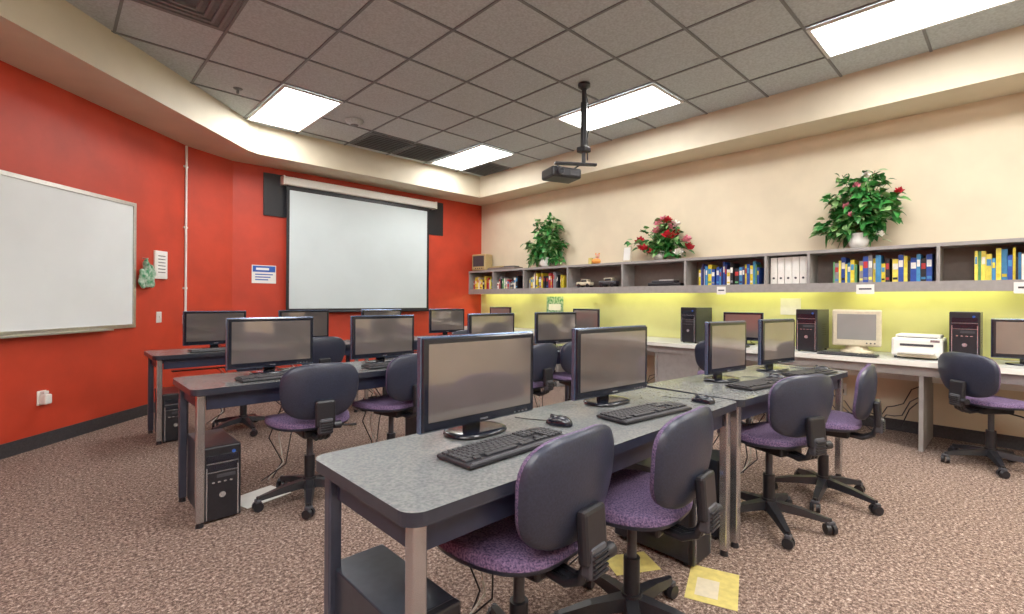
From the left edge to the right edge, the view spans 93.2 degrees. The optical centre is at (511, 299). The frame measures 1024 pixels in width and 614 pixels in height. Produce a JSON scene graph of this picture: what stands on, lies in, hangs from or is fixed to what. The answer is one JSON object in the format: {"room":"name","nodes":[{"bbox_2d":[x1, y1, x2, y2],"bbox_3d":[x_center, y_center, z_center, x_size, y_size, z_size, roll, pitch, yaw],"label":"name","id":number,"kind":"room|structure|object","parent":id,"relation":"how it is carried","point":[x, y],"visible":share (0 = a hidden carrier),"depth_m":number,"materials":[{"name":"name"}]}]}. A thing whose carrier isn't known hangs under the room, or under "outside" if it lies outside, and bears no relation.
{"room":"computer lab","nodes":[
{"label":"computer lab","id":0,"kind":"room"},
{"bbox_2d":[0,60,187,444],"bbox_3d":[-3.912,-0.527,2.269,0.120,3.440,6.723,0,0,1],"label":"wall","id":1,"kind":"structure","parent":0,"point":[49,132],"depth_m":4.38,"materials":[{"name":"red paint"}]},
{"bbox_2d":[37,390,51,405],"bbox_3d":[-3.788,0.794,3.926,0.069,0.116,0.074,0,0,1],"label":"plug","id":2,"kind":"object","parent":1,"relation":"attached to","point":[43,398],"visible":1,"depth_m":3.90,"materials":[{"name":"white plastic"}]},
{"bbox_2d":[0,170,136,338],"bbox_3d":[-3.782,-0.341,3.611,0.079,1.250,2.480,0,0,1],"label":"whiteboard","id":3,"kind":"object","parent":1,"relation":"attached to","point":[68,254],"visible":1,"depth_m":4.09,"materials":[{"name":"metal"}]},
{"bbox_2d":[0,402,154,459],"bbox_3d":[-3.858,1.138,2.268,0.012,0.110,6.723,0,0,1],"label":"baseboard","id":4,"kind":"structure","parent":1,"relation":"attached to","point":[16,447],"depth_m":4.16,"materials":[{"name":"rubber"}]},
{"bbox_2d":[138,258,155,288],"bbox_3d":[-3.750,-0.274,4.965,0.081,0.316,0.217,0,0,1],"label":"cleaning cloth","id":5,"kind":"object","parent":1,"relation":"hanging from","point":[147,275],"visible":1,"depth_m":4.93,"materials":[{"name":"fabric"}]},
{"bbox_2d":[154,250,167,278],"bbox_3d":[-3.771,-0.376,5.199,0.027,0.300,0.180,0,0,1],"label":"sign","id":6,"kind":"object","parent":1,"relation":"attached to","point":[160,257],"visible":0.92,"depth_m":5.18,"materials":[{"name":"paper"}]},
{"bbox_2d":[182,146,187,323],"bbox_3d":[-3.756,-0.751,5.580,0.034,2.050,0.070,0,0,1],"label":"conduit","id":7,"kind":"object","parent":1,"relation":"attached to","point":[185,287],"visible":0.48,"depth_m":5.57,"materials":[{"name":"white plastic"}]},
{"bbox_2d":[0,0,1023,205],"bbox_3d":[-0.681,-1.945,2.357,9.450,0.360,9.570,0,0,-44],"label":"ceiling soffit","id":8,"kind":"structure","parent":1,"relation":"attached to","point":[55,42],"depth_m":4.71,"materials":[{"name":"paint"}]},
{"bbox_2d":[133,0,243,30],"bbox_3d":[-2.283,-2.111,3.392,0.600,0.032,0.600,0,0,-44],"label":"air diffuser","id":9,"kind":"object","parent":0,"point":[217,14],"depth_m":3.51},
{"bbox_2d":[187,146,232,375],"bbox_3d":[-3.738,-0.526,5.937,0.120,3.440,0.609,0,0,18],"label":"wall","id":10,"kind":"structure","parent":0,"point":[210,176],"depth_m":5.90,"materials":[{"name":"red paint"}]},
{"bbox_2d":[232,161,481,371],"bbox_3d":[-2.124,-0.515,7.688,4.160,3.440,0.120,0,0,-44],"label":"wall","id":11,"kind":"structure","parent":0,"point":[258,238],"depth_m":6.69,"materials":[{"name":"red paint"}]},
{"bbox_2d":[252,265,275,283],"bbox_3d":[-3.311,-0.343,6.465,0.300,0.240,0.010,0,0,-44],"label":"wall sign","id":12,"kind":"object","parent":11,"relation":"attached to","point":[260,273],"visible":1,"depth_m":6.46,"materials":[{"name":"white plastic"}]},
{"bbox_2d":[263,172,442,235],"bbox_3d":[-2.260,-1.411,7.454,2.910,0.570,0.019,0,0,-44],"label":"acoustic panel","id":13,"kind":"object","parent":11,"relation":"attached to","point":[274,195],"visible":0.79,"depth_m":6.57,"materials":[{"name":"fabric"}]},
{"bbox_2d":[280,175,436,312],"bbox_3d":[-2.215,-0.713,7.394,2.480,1.915,0.133,0,0,-44],"label":"projection screen","id":14,"kind":"object","parent":11,"relation":"attached to","point":[349,249],"visible":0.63,"depth_m":7.23,"materials":[{"name":"fabric"}]},
{"bbox_2d":[0,380,1023,613],"bbox_3d":[-0.704,1.265,2.357,9.650,0.100,9.770,0,0,-44],"label":"floor","id":15,"kind":"structure","parent":0,"point":[95,522],"depth_m":2.47,"materials":[{"name":"carpet"}]},
{"bbox_2d":[155,386,188,442],"bbox_3d":[-2.992,0.994,4.249,0.184,0.410,0.431,0,0,-44],"label":"computer tower","id":16,"kind":"object","parent":15,"relation":"on","point":[170,395],"depth_m":4.08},
{"bbox_2d":[187,428,240,522],"bbox_3d":[-1.734,1.003,2.809,0.184,0.410,0.431,0,0,-44],"label":"computer tower","id":17,"kind":"object","parent":15,"relation":"on","point":[222,451],"depth_m":2.68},
{"bbox_2d":[211,367,265,435],"bbox_3d":[-2.490,0.776,4.464,0.614,0.851,0.597,0,0,26],"label":"office chair","id":18,"kind":"object","parent":15,"relation":"on","point":[247,419],"visible":0.22,"depth_m":4.41,"materials":[{"name":"black plastic"}]},
{"bbox_2d":[144,341,357,444],"bbox_3d":[-2.466,0.833,4.785,1.830,0.740,0.560,0,0,-44],"label":"table","id":19,"kind":"object","parent":15,"relation":"on","point":[169,358],"visible":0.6,"depth_m":4.22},
{"bbox_2d":[188,347,225,352],"bbox_3d":[-2.675,0.449,4.406,0.450,0.020,0.180,0,0,-45],"label":"keyboard","id":20,"kind":"object","parent":19,"relation":"on","point":[221,348],"visible":0.63,"depth_m":4.29,"materials":[{"name":"black plastic"}]},
{"bbox_2d":[182,311,245,348],"bbox_3d":[-2.815,0.281,4.576,0.184,0.358,0.514,0,0,36],"label":"monitor","id":21,"kind":"object","parent":19,"relation":"on","point":[199,327],"visible":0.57,"depth_m":4.49,"materials":[{"name":"black plastic"}]},
{"bbox_2d":[278,310,328,336],"bbox_3d":[-2.221,0.285,5.142,0.184,0.358,0.514,0,0,36],"label":"monitor","id":22,"kind":"object","parent":19,"relation":"on","point":[320,317],"visible":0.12,"depth_m":5.19,"materials":[{"name":"black plastic"}]},
{"bbox_2d":[241,485,291,508],"bbox_3d":[-1.552,1.208,2.978,0.220,0.001,0.280,0,0,31],"label":"paper sheet","id":23,"kind":"object","parent":15,"relation":"on","point":[247,499],"visible":0.57,"depth_m":2.97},
{"bbox_2d":[173,358,394,528],"bbox_3d":[-1.191,0.842,3.334,1.830,0.740,0.560,0,0,-44],"label":"table","id":24,"kind":"object","parent":15,"relation":"on","point":[221,390],"visible":0.54,"depth_m":2.75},
{"bbox_2d":[235,371,286,381],"bbox_3d":[-1.422,0.458,2.949,0.450,0.020,0.180,0,0,-45],"label":"keyboard","id":25,"kind":"object","parent":24,"relation":"on","point":[278,375],"visible":0.58,"depth_m":2.83,"materials":[{"name":"black plastic"}]},
{"bbox_2d":[225,317,312,374],"bbox_3d":[-1.561,0.290,3.118,0.184,0.358,0.514,0,0,36],"label":"monitor","id":26,"kind":"object","parent":24,"relation":"on","point":[268,343],"visible":0.88,"depth_m":3.07,"materials":[{"name":"black plastic"}]},
{"bbox_2d":[361,362,389,368],"bbox_3d":[-0.850,0.462,3.494,0.450,0.020,0.180,0,0,-42],"label":"keyboard","id":27,"kind":"object","parent":24,"relation":"on","point":[385,364],"visible":0.4,"depth_m":3.36,"materials":[{"name":"black plastic"}]},
{"bbox_2d":[350,315,413,363],"bbox_3d":[-0.990,0.294,3.664,0.184,0.358,0.514,0,0,36],"label":"monitor","id":28,"kind":"object","parent":24,"relation":"on","point":[378,337],"visible":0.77,"depth_m":3.61,"materials":[{"name":"black plastic"}]},
{"bbox_2d":[252,362,358,519],"bbox_3d":[-1.243,0.785,2.940,0.597,0.851,0.614,0,0,-40],"label":"office chair","id":29,"kind":"object","parent":15,"relation":"on","point":[315,399],"visible":0.88,"depth_m":2.76,"materials":[{"name":"black plastic"}]},
{"bbox_2d":[302,336,344,364],"bbox_3d":[-1.990,0.780,4.881,0.597,0.851,0.614,0,0,-39],"label":"office chair","id":30,"kind":"object","parent":15,"relation":"on","point":[328,349],"visible":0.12,"depth_m":4.70,"materials":[{"name":"black plastic"}]},
{"bbox_2d":[361,356,398,410],"bbox_3d":[-1.443,0.783,5.467,0.614,0.851,0.597,0,0,36],"label":"office chair","id":31,"kind":"object","parent":15,"relation":"on","point":[384,392],"visible":0.02,"depth_m":5.45,"materials":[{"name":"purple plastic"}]},
{"bbox_2d":[352,353,416,439],"bbox_3d":[-0.867,0.787,3.430,0.614,0.851,0.597,0,0,32],"label":"office chair","id":32,"kind":"object","parent":15,"relation":"on","point":[400,400],"visible":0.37,"depth_m":3.25,"materials":[{"name":"black plastic"}]},
{"bbox_2d":[344,335,436,398],"bbox_3d":[-1.128,0.842,6.063,1.830,0.740,0.560,0,0,-44],"label":"table","id":33,"kind":"object","parent":15,"relation":"on","point":[366,391],"visible":0.02,"depth_m":5.62,"materials":[{"name":"laminate"}]},
{"bbox_2d":[361,309,400,315],"bbox_3d":[-1.571,0.289,5.764,0.184,0.358,0.514,0,0,36],"label":"monitor","id":34,"kind":"object","parent":33,"relation":"on","point":[364,312],"visible":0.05,"depth_m":5.71,"materials":[{"name":"black plastic"}]},
{"bbox_2d":[429,309,463,335],"bbox_3d":[-0.880,0.294,6.423,0.184,0.358,0.514,0,0,44],"label":"monitor","id":35,"kind":"object","parent":33,"relation":"on","point":[444,321],"visible":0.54,"depth_m":6.37,"materials":[{"name":"black plastic"}]},
{"bbox_2d":[335,544,460,613],"bbox_3d":[-0.349,1.013,1.394,0.184,0.410,0.431,0,0,-44],"label":"computer tower","id":36,"kind":"object","parent":15,"relation":"on","point":[372,580],"depth_m":1.39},
{"bbox_2d":[405,408,416,435],"bbox_3d":[-0.663,1.010,3.873,0.184,0.410,0.431,0,0,-44],"label":"computer tower","id":37,"kind":"object","parent":15,"relation":"on","point":[410,424],"depth_m":3.90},
{"bbox_2d":[316,387,736,613],"bbox_3d":[0.240,0.852,1.901,1.830,0.740,0.560,0,0,-44],"label":"desk","id":38,"kind":"object","parent":15,"relation":"on","point":[423,501],"visible":0.7,"depth_m":1.40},
{"bbox_2d":[417,331,532,439],"bbox_3d":[-0.136,0.300,1.755,0.184,0.358,0.514,0,0,36],"label":"monitor","id":39,"kind":"object","parent":38,"relation":"on","point":[465,381],"visible":1,"depth_m":1.69,"materials":[{"name":"black plastic"}]},
{"bbox_2d":[437,427,564,469],"bbox_3d":[-0.025,0.468,1.572,0.180,0.020,0.450,0,0,44],"label":"keyboard","id":40,"kind":"object","parent":38,"relation":"on","point":[484,452],"visible":1,"depth_m":1.50,"materials":[{"name":"black plastic"}]},
{"bbox_2d":[515,413,572,426],"bbox_3d":[0.122,0.460,1.905,0.255,0.040,0.062,0,0,35],"label":"computer mouse","id":41,"kind":"object","parent":38,"relation":"on","point":[555,420],"depth_m":1.84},
{"bbox_2d":[571,325,646,406],"bbox_3d":[0.443,0.304,2.282,0.184,0.358,0.515,0,0,41],"label":"monitor","id":42,"kind":"object","parent":38,"relation":"on","point":[605,361],"visible":1,"depth_m":2.22,"materials":[{"name":"black plastic"}]},
{"bbox_2d":[596,401,691,424],"bbox_3d":[0.560,0.472,2.062,0.450,0.020,0.180,0,0,-38],"label":"keyboard","id":43,"kind":"object","parent":38,"relation":"on","point":[638,413],"visible":1,"depth_m":2.00,"materials":[{"name":"black plastic"}]},
{"bbox_2d":[663,393,714,403],"bbox_3d":[0.853,0.466,2.342,0.255,0.040,0.062,0,0,44],"label":"computer mouse","id":44,"kind":"object","parent":38,"relation":"on","point":[705,399],"depth_m":2.27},
{"bbox_2d":[437,424,616,613],"bbox_3d":[0.041,0.794,1.528,0.600,0.851,0.605,0,0,42],"label":"office chair","id":45,"kind":"object","parent":15,"relation":"on","point":[561,487],"visible":0.94,"depth_m":1.33,"materials":[{"name":"black plastic"}]},
{"bbox_2d":[533,343,556,395],"bbox_3d":[0.091,0.794,4.265,0.614,0.851,0.597,0,0,41],"label":"office chair","id":46,"kind":"object","parent":15,"relation":"on","point":[544,355],"visible":0.38,"depth_m":4.08,"materials":[{"name":"black plastic"}]},
{"bbox_2d":[534,343,568,406],"bbox_3d":[0.147,0.851,4.612,1.830,0.740,0.560,0,0,-44],"label":"table","id":47,"kind":"object","parent":15,"relation":"on","point":[558,351],"visible":0.02,"depth_m":5.01,"materials":[{"name":"laminate"}]},
{"bbox_2d":[467,313,513,333],"bbox_3d":[-0.207,0.299,4.412,0.184,0.358,0.515,0,0,41],"label":"monitor","id":48,"kind":"object","parent":47,"relation":"on","point":[477,323],"visible":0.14,"depth_m":4.36,"materials":[{"name":"black plastic"}]},
{"bbox_2d":[534,312,575,345],"bbox_3d":[0.432,0.303,4.994,0.514,0.358,0.184,0,0,-42],"label":"monitor","id":49,"kind":"object","parent":47,"relation":"on","point":[549,327],"visible":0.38,"depth_m":4.93,"materials":[{"name":"black plastic"}]},
{"bbox_2d":[553,341,571,400],"bbox_3d":[0.581,0.798,4.676,0.606,0.851,0.592,0,0,-24],"label":"office chair","id":50,"kind":"object","parent":15,"relation":"on","point":[564,378],"visible":0.16,"depth_m":4.44,"materials":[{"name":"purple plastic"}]},
{"bbox_2d":[607,551,660,575],"bbox_3d":[0.553,1.222,2.250,0.220,0.001,0.160,0,0,-14],"label":"paper sheet","id":51,"kind":"object","parent":15,"relation":"on","point":[616,562],"visible":0.64,"depth_m":2.24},
{"bbox_2d":[552,406,723,613],"bbox_3d":[0.469,0.797,1.810,0.607,0.851,0.585,0,0,41],"label":"office chair","id":52,"kind":"object","parent":15,"relation":"on","point":[653,504],"visible":0.88,"depth_m":1.63,"materials":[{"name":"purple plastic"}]},
{"bbox_2d":[615,457,710,566],"bbox_3d":[0.746,1.020,2.412,0.184,0.410,0.431,0,0,-44],"label":"computer tower","id":53,"kind":"object","parent":15,"relation":"on","point":[691,552],"depth_m":2.27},
{"bbox_2d":[684,565,738,610],"bbox_3d":[0.860,1.224,2.073,0.200,0.002,0.280,0,0,26],"label":"paper sheet","id":54,"kind":"object","parent":15,"relation":"on","point":[706,585],"visible":0.93,"depth_m":2.06,"materials":[{"name":"yellow paper"}]},
{"bbox_2d":[694,341,752,424],"bbox_3d":[2.058,0.808,4.783,0.597,0.851,0.614,0,0,31],"label":"office chair","id":55,"kind":"object","parent":15,"relation":"on","point":[699,350],"visible":0.06,"depth_m":4.67,"materials":[{"name":"black plastic"}]},
{"bbox_2d":[452,326,1023,451],"bbox_3d":[2.448,0.866,5.363,0.729,0.740,9.530,0,0,-44],"label":"counter","id":56,"kind":"object","parent":15,"relation":"on","point":[674,358],"depth_m":4.38,"materials":[{"name":"laminate"}]},
{"bbox_2d":[490,307,510,312],"bbox_3d":[-0.191,0.298,8.273,0.404,0.360,0.181,0,0,14],"label":"monitor","id":57,"kind":"object","parent":56,"relation":"on","point":[492,309],"visible":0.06,"depth_m":8.22,"materials":[{"name":"black plastic"}]},
{"bbox_2d":[573,309,599,327],"bbox_3d":[1.076,0.307,6.991,0.404,0.360,0.180,0,0,19],"label":"monitor","id":58,"kind":"object","parent":56,"relation":"on","point":[585,318],"visible":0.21,"depth_m":6.93,"materials":[{"name":"black plastic"}]},
{"bbox_2d":[681,307,711,342],"bbox_3d":[2.171,0.290,5.696,0.431,0.410,0.184,0,0,-44],"label":"computer tower","id":59,"kind":"object","parent":56,"relation":"on","point":[693,319],"visible":0.93,"depth_m":5.56,"materials":[{"name":"metal"}]},
{"bbox_2d":[723,312,763,344],"bbox_3d":[2.583,0.318,5.413,0.404,0.360,0.181,0,0,24],"label":"monitor","id":60,"kind":"object","parent":56,"relation":"on","point":[751,319],"visible":0.48,"depth_m":5.34,"materials":[{"name":"black plastic"}]},
{"bbox_2d":[796,309,828,351],"bbox_3d":[2.999,0.295,4.828,0.431,0.410,0.184,0,0,-44],"label":"computer tower","id":61,"kind":"object","parent":56,"relation":"on","point":[812,325],"visible":1,"depth_m":4.70,"materials":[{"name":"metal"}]},
{"bbox_2d":[817,351,878,357],"bbox_3d":[3.042,0.489,4.387,0.450,0.020,0.180,0,0,44],"label":"keyboard","id":62,"kind":"object","parent":56,"relation":"on","point":[818,352],"visible":1,"depth_m":4.34,"materials":[{"name":"black plastic"}]},
{"bbox_2d":[832,309,881,353],"bbox_3d":[3.307,0.298,4.639,0.380,0.410,0.345,0,0,38],"label":"monitor","id":63,"kind":"object","parent":56,"relation":"on","point":[859,330],"visible":0.97,"depth_m":4.54,"materials":[{"name":"beige plastic"}]},
{"bbox_2d":[891,333,946,359],"bbox_3d":[3.540,0.401,4.211,0.420,0.204,0.340,0,0,-44],"label":"printer","id":64,"kind":"object","parent":56,"relation":"on","point":[917,345],"visible":0.94,"depth_m":4.11,"materials":[{"name":"white plastic"}]},
{"bbox_2d":[949,311,982,355],"bbox_3d":[3.772,0.301,4.018,0.431,0.410,0.184,0,0,-44],"label":"computer tower","id":65,"kind":"object","parent":56,"relation":"on","point":[965,328],"visible":0.72,"depth_m":3.87,"materials":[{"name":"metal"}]},
{"bbox_2d":[991,318,1023,365],"bbox_3d":[3.987,0.327,3.753,0.404,0.360,0.181,0,0,24],"label":"monitor","id":66,"kind":"object","parent":56,"relation":"on","point":[1007,335],"visible":1,"depth_m":3.78,"materials":[{"name":"black plastic"}]},
{"bbox_2d":[647,364,847,548],"bbox_3d":[1.550,0.861,3.073,1.620,0.740,0.560,0,0,-40],"label":"desk","id":67,"kind":"object","parent":15,"relation":"on","point":[749,403],"visible":0.37,"depth_m":2.61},
{"bbox_2d":[703,321,745,382],"bbox_3d":[1.276,0.308,2.947,0.181,0.360,0.404,0,0,42],"label":"monitor","id":68,"kind":"object","parent":67,"relation":"on","point":[725,341],"visible":1,"depth_m":2.89,"materials":[{"name":"black plastic"}]},
{"bbox_2d":[725,377,780,390],"bbox_3d":[1.412,0.478,2.778,0.450,0.020,0.180,0,0,-34],"label":"keyboard","id":69,"kind":"object","parent":67,"relation":"on","point":[762,383],"visible":0.92,"depth_m":2.70,"materials":[{"name":"black plastic"}]},
{"bbox_2d":[743,373,785,378],"bbox_3d":[1.572,0.471,3.027,0.255,0.040,0.062,0,0,38],"label":"computer mouse","id":70,"kind":"object","parent":67,"relation":"on","point":[771,375],"depth_m":2.97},
{"bbox_2d":[756,319,794,371],"bbox_3d":[1.825,0.312,3.388,0.404,0.360,0.180,0,0,-44],"label":"monitor","id":71,"kind":"object","parent":67,"relation":"on","point":[776,337],"visible":0.99,"depth_m":3.33,"materials":[{"name":"black plastic"}]},
{"bbox_2d":[779,368,837,375],"bbox_3d":[1.960,0.481,3.218,0.450,0.020,0.180,0,0,-32],"label":"keyboard","id":72,"kind":"object","parent":67,"relation":"on","point":[809,371],"visible":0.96,"depth_m":3.19,"materials":[{"name":"black plastic"}]},
{"bbox_2d":[717,374,837,549],"bbox_3d":[1.413,0.803,2.681,0.603,0.851,0.625,0,0,-22],"label":"office chair","id":73,"kind":"object","parent":15,"relation":"on","point":[799,406],"visible":0.85,"depth_m":2.46,"materials":[{"name":"black plastic"}]},
{"bbox_2d":[775,363,884,515],"bbox_3d":[1.936,0.807,3.013,0.614,0.851,0.597,0,0,40],"label":"office chair","id":74,"kind":"object","parent":15,"relation":"on","point":[839,424],"visible":0.82,"depth_m":2.84,"materials":[{"name":"black plastic"}]},
{"bbox_2d":[832,386,918,429],"bbox_3d":[3.387,1.004,4.648,0.140,0.449,0.804,0,0,-44],"label":"cable bundle","id":75,"kind":"object","parent":15,"relation":"on","point":[918,386],"visible":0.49,"depth_m":4.46,"materials":[{"name":"black plastic"}]},
{"bbox_2d":[938,352,1023,478],"bbox_3d":[3.586,0.819,3.638,0.614,0.851,0.597,0,0,-4],"label":"office chair","id":76,"kind":"object","parent":15,"relation":"on","point":[972,381],"visible":1,"depth_m":3.56,"materials":[{"name":"black plastic"}]},
{"bbox_2d":[66,0,1023,176],"bbox_3d":[-0.680,-2.170,2.357,9.450,0.109,9.570,0,0,-44],"label":"ceiling","id":77,"kind":"structure","parent":0,"point":[452,76],"depth_m":4.19,"materials":[{"name":"tile"}]},
{"bbox_2d":[246,84,343,131],"bbox_3d":[-2.462,-2.119,5.433,0.614,0.018,1.254,0,0,-44],"label":"ceiling light troffer","id":78,"kind":"object","parent":77,"relation":"in","point":[289,107],"depth_m":5.37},
{"bbox_2d":[345,117,363,126],"bbox_3d":[-1.868,-2.098,5.737,0.220,0.052,0.220,0,0,-44],"label":"smoke detector","id":79,"kind":"object","parent":77,"relation":"attached to","point":[352,121],"visible":1,"depth_m":5.68,"materials":[{"name":"plastic"}]},
{"bbox_2d":[350,132,413,153],"bbox_3d":[-1.757,-2.111,6.548,0.614,0.025,0.614,0,0,-44],"label":"ceiling vent","id":80,"kind":"object","parent":77,"relation":"in","point":[375,141],"depth_m":6.50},
{"bbox_2d":[393,144,451,161],"bbox_3d":[-1.294,-2.107,6.990,0.614,0.025,0.614,0,0,-44],"label":"ceiling vent","id":81,"kind":"object","parent":77,"relation":"in","point":[415,151],"depth_m":6.96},
{"bbox_2d":[430,143,514,170],"bbox_3d":[-0.610,-2.106,7.201,0.614,0.018,1.254,0,0,-44],"label":"ceiling light troffer","id":82,"kind":"object","parent":77,"relation":"in","point":[480,154],"depth_m":7.14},
{"bbox_2d":[463,163,508,175],"bbox_3d":[-0.423,-2.101,7.822,0.464,0.025,0.614,0,0,-44],"label":"ceiling vent","id":83,"kind":"object","parent":77,"relation":"in","point":[488,168],"depth_m":7.79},
{"bbox_2d":[542,81,596,183],"bbox_3d":[0.544,-1.637,4.720,0.478,0.941,0.389,0,0,-44],"label":"ceiling projector","id":84,"kind":"object","parent":77,"relation":"hanging from","point":[559,174],"depth_m":4.69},
{"bbox_2d":[555,83,683,131],"bbox_3d":[1.157,-2.094,5.349,0.614,0.018,1.254,0,0,-44],"label":"ceiling light troffer","id":85,"kind":"object","parent":77,"relation":"in","point":[650,98],"depth_m":5.25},
{"bbox_2d":[806,0,1017,58],"bbox_3d":[2.925,-2.082,3.497,0.614,0.018,1.254,0,0,-44],"label":"ceiling light troffer","id":86,"kind":"object","parent":77,"relation":"in","point":[886,20],"depth_m":3.61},
{"bbox_2d":[708,449,718,539],"bbox_3d":[0.996,1.022,2.663,0.184,0.410,0.431,0,0,-40],"label":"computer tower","id":87,"kind":"object","parent":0,"point":[714,462],"depth_m":2.47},
{"bbox_2d":[481,92,1023,436],"bbox_3d":[2.769,-0.481,5.661,0.120,3.440,9.570,0,0,-44],"label":"wall","id":88,"kind":"structure","parent":0,"point":[961,167],"depth_m":5.11,"materials":[{"name":"beige paint"}]},
{"bbox_2d":[547,297,562,311],"bbox_3d":[0.685,0.075,7.740,0.007,0.260,0.350,0,0,-44],"label":"poster","id":89,"kind":"object","parent":88,"relation":"attached to","point":[554,304],"visible":0.82,"depth_m":7.73,"materials":[{"name":"green paper"}]},
{"bbox_2d":[469,238,1023,293],"bbox_3d":[2.609,-0.292,5.523,0.299,0.420,9.549,0,0,-44],"label":"wall shelf","id":90,"kind":"object","parent":88,"relation":"attached to","point":[954,262],"visible":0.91,"depth_m":5.13,"materials":[{"name":"laminate"}]},
{"bbox_2d":[472,254,492,270],"bbox_3d":[-0.544,-0.674,8.793,0.340,0.300,0.210,0,0,38],"label":"monitor","id":91,"kind":"object","parent":90,"relation":"on","point":[480,262],"visible":0.95,"depth_m":8.70,"materials":[{"name":"beige plastic"}]},
{"bbox_2d":[474,276,491,288],"bbox_3d":[-0.450,-0.309,8.748,0.221,0.231,0.518,0,0,-44],"label":"books","id":92,"kind":"object","parent":90,"relation":"in","point":[480,282],"visible":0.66,"depth_m":8.69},
{"bbox_2d":[487,266,522,269],"bbox_3d":[-0.127,-0.556,8.392,0.200,0.070,0.700,0,0,-44],"label":"tray","id":93,"kind":"object","parent":90,"relation":"on","point":[491,267],"visible":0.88,"depth_m":8.31,"materials":[{"name":"beige plastic"}]},
{"bbox_2d":[497,275,522,288],"bbox_3d":[-0.008,-0.299,8.283,0.225,0.217,0.494,0,0,-44],"label":"books","id":94,"kind":"object","parent":90,"relation":"in","point":[504,282],"visible":0.94,"depth_m":8.17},
{"bbox_2d":[520,212,568,267],"bbox_3d":[0.480,-0.952,7.673,0.395,0.864,0.941,0,0,-44],"label":"potted plant","id":95,"kind":"object","parent":90,"relation":"on","point":[544,252],"visible":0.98,"depth_m":7.62,"materials":[{"name":"green plant"}]},
{"bbox_2d":[529,272,566,287],"bbox_3d":[0.606,-0.314,7.638,0.222,0.255,0.714,0,0,-44],"label":"books","id":96,"kind":"object","parent":90,"relation":"in","point":[555,279],"visible":0.89,"depth_m":7.56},
{"bbox_2d":[576,279,593,286],"bbox_3d":[1.072,-0.242,7.105,0.108,0.118,0.260,0,0,-44],"label":"model car","id":97,"kind":"object","parent":90,"relation":"in","point":[584,282],"visible":0.91,"depth_m":7.06,"materials":[{"name":"beige plastic"}]},
{"bbox_2d":[588,253,600,263],"bbox_3d":[1.192,-0.593,6.981,0.101,0.162,0.200,0,0,-44],"label":"figurine","id":98,"kind":"object","parent":90,"relation":"on","point":[590,260],"visible":0.94,"depth_m":6.93,"materials":[{"name":"orange plastic"}]},
{"bbox_2d":[599,278,618,286],"bbox_3d":[1.362,-0.246,6.801,0.119,0.129,0.286,0,0,-44],"label":"model car","id":99,"kind":"object","parent":90,"relation":"in","point":[607,281],"visible":0.95,"depth_m":6.75,"materials":[{"name":"grey plastic"}]},
{"bbox_2d":[623,246,631,261],"bbox_3d":[1.612,-0.633,6.677,0.121,0.220,0.130,0,0,-44],"label":"vase","id":100,"kind":"object","parent":90,"relation":"on","point":[627,252],"visible":0.87,"depth_m":6.64,"materials":[{"name":"ceramic"}]},
{"bbox_2d":[624,215,694,259],"bbox_3d":[1.859,-0.795,6.247,0.366,0.569,1.002,0,0,-44],"label":"flower arrangement","id":101,"kind":"object","parent":90,"relation":"on","point":[665,237],"visible":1,"depth_m":6.12,"materials":[{"name":"plant"}]},
{"bbox_2d":[648,280,683,285],"bbox_3d":[1.984,-0.217,6.178,0.200,0.078,0.450,0,0,-44],"label":"folders","id":102,"kind":"object","parent":90,"relation":"on","point":[660,282],"visible":0.88,"depth_m":6.10,"materials":[{"name":"black plastic"}]},
{"bbox_2d":[699,261,763,284],"bbox_3d":[2.535,-0.305,5.613,0.215,0.264,0.680,0,0,-44],"label":"books","id":103,"kind":"object","parent":90,"relation":"in","point":[730,273],"visible":0.89,"depth_m":5.52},
{"bbox_2d":[771,256,806,283],"bbox_3d":[2.980,-0.310,5.155,0.232,0.280,0.346,0,0,-44],"label":"binders","id":104,"kind":"object","parent":90,"relation":"on","point":[784,270],"visible":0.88,"depth_m":5.07,"materials":[{"name":"white plastic"}]},
{"bbox_2d":[809,169,911,248],"bbox_3d":[3.346,-0.888,4.694,0.363,0.777,0.829,0,0,-44],"label":"potted flowering plant","id":105,"kind":"object","parent":90,"relation":"on","point":[854,217],"visible":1,"depth_m":4.64,"materials":[{"name":"green plant"}]},
{"bbox_2d":[856,284,873,293],"bbox_3d":[3.323,-0.102,4.554,0.004,0.090,0.140,0,0,-44],"label":"label","id":106,"kind":"object","parent":90,"relation":"attached to","point":[860,288],"visible":1,"depth_m":4.55,"materials":[{"name":"paper"}]},
{"bbox_2d":[833,254,933,282],"bbox_3d":[3.512,-0.293,4.598,0.223,0.253,0.743,0,0,-44],"label":"books","id":107,"kind":"object","parent":90,"relation":"in","point":[904,268],"visible":0.94,"depth_m":4.52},
{"bbox_2d":[974,247,1023,279],"bbox_3d":[4.190,-0.296,3.888,0.228,0.269,0.678,0,0,-44],"label":"books","id":108,"kind":"object","parent":90,"relation":"in","point":[1004,266],"visible":0.86,"depth_m":3.96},
{"bbox_2d":[1014,282,1023,292],"bbox_3d":[4.048,-0.097,3.794,0.004,0.090,0.160,0,0,-44],"label":"label","id":109,"kind":"object","parent":90,"relation":"attached to","point":[1018,286],"visible":1,"depth_m":3.83,"materials":[{"name":"paper"}]},
{"bbox_2d":[481,291,1023,360],"bbox_3d":[2.719,0.177,5.617,0.005,0.633,9.530,0,0,-44],"label":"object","id":110,"kind":"structure","parent":88,"relation":"attached to","point":[902,312],"depth_m":5.33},
{"bbox_2d":[554,370,1023,450],"bbox_3d":[2.710,1.184,5.616,0.012,0.110,9.570,0,0,-44],"label":"baseboard","id":111,"kind":"structure","parent":88,"relation":"attached to","point":[966,435],"depth_m":4.31,"materials":[{"name":"rubber"}]},
{"bbox_2d":[780,298,800,314],"bbox_3d":[3.037,0.071,5.277,0.006,0.180,0.200,0,0,-44],"label":"notice","id":112,"kind":"object","parent":88,"relation":"attached to","point":[788,306],"visible":0.86,"depth_m":5.28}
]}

